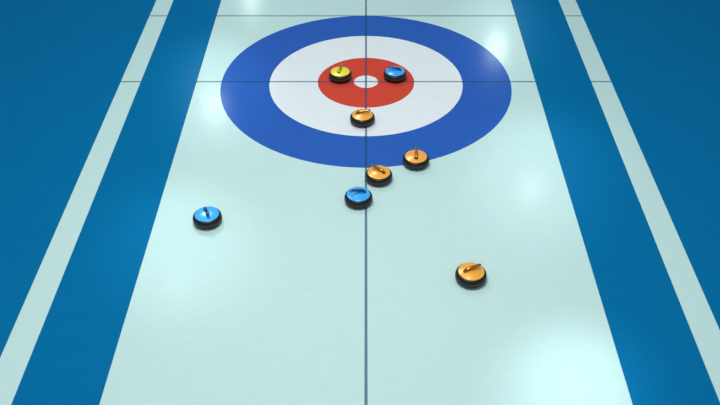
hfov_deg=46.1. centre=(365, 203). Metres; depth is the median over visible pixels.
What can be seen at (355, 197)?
stone
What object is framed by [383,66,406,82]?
stone
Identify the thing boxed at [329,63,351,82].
stone
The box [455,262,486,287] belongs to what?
stone
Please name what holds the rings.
on the floor
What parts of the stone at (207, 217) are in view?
handle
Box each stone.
[193,206,221,228]
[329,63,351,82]
[344,187,372,208]
[350,109,374,126]
[365,164,391,185]
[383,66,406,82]
[403,147,428,169]
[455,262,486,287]
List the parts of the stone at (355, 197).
handle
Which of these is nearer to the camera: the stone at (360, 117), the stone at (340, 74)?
the stone at (360, 117)
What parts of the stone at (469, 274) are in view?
handle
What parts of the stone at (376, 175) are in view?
handle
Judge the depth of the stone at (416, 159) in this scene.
9.21 m
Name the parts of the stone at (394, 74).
handle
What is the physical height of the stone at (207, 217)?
0.177 m
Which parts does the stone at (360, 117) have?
handle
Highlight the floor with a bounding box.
[0,0,719,404]
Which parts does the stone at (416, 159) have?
handle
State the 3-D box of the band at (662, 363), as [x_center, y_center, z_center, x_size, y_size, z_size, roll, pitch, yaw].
[2.498,-5.936,16.154,0.707,0.023,38.000,0,39,0]
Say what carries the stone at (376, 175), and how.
on the floor
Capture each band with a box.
[11,0,220,404]
[511,0,719,404]
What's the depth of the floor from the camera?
8.51 m
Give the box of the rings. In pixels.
[220,16,511,167]
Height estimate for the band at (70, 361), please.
0.023 m

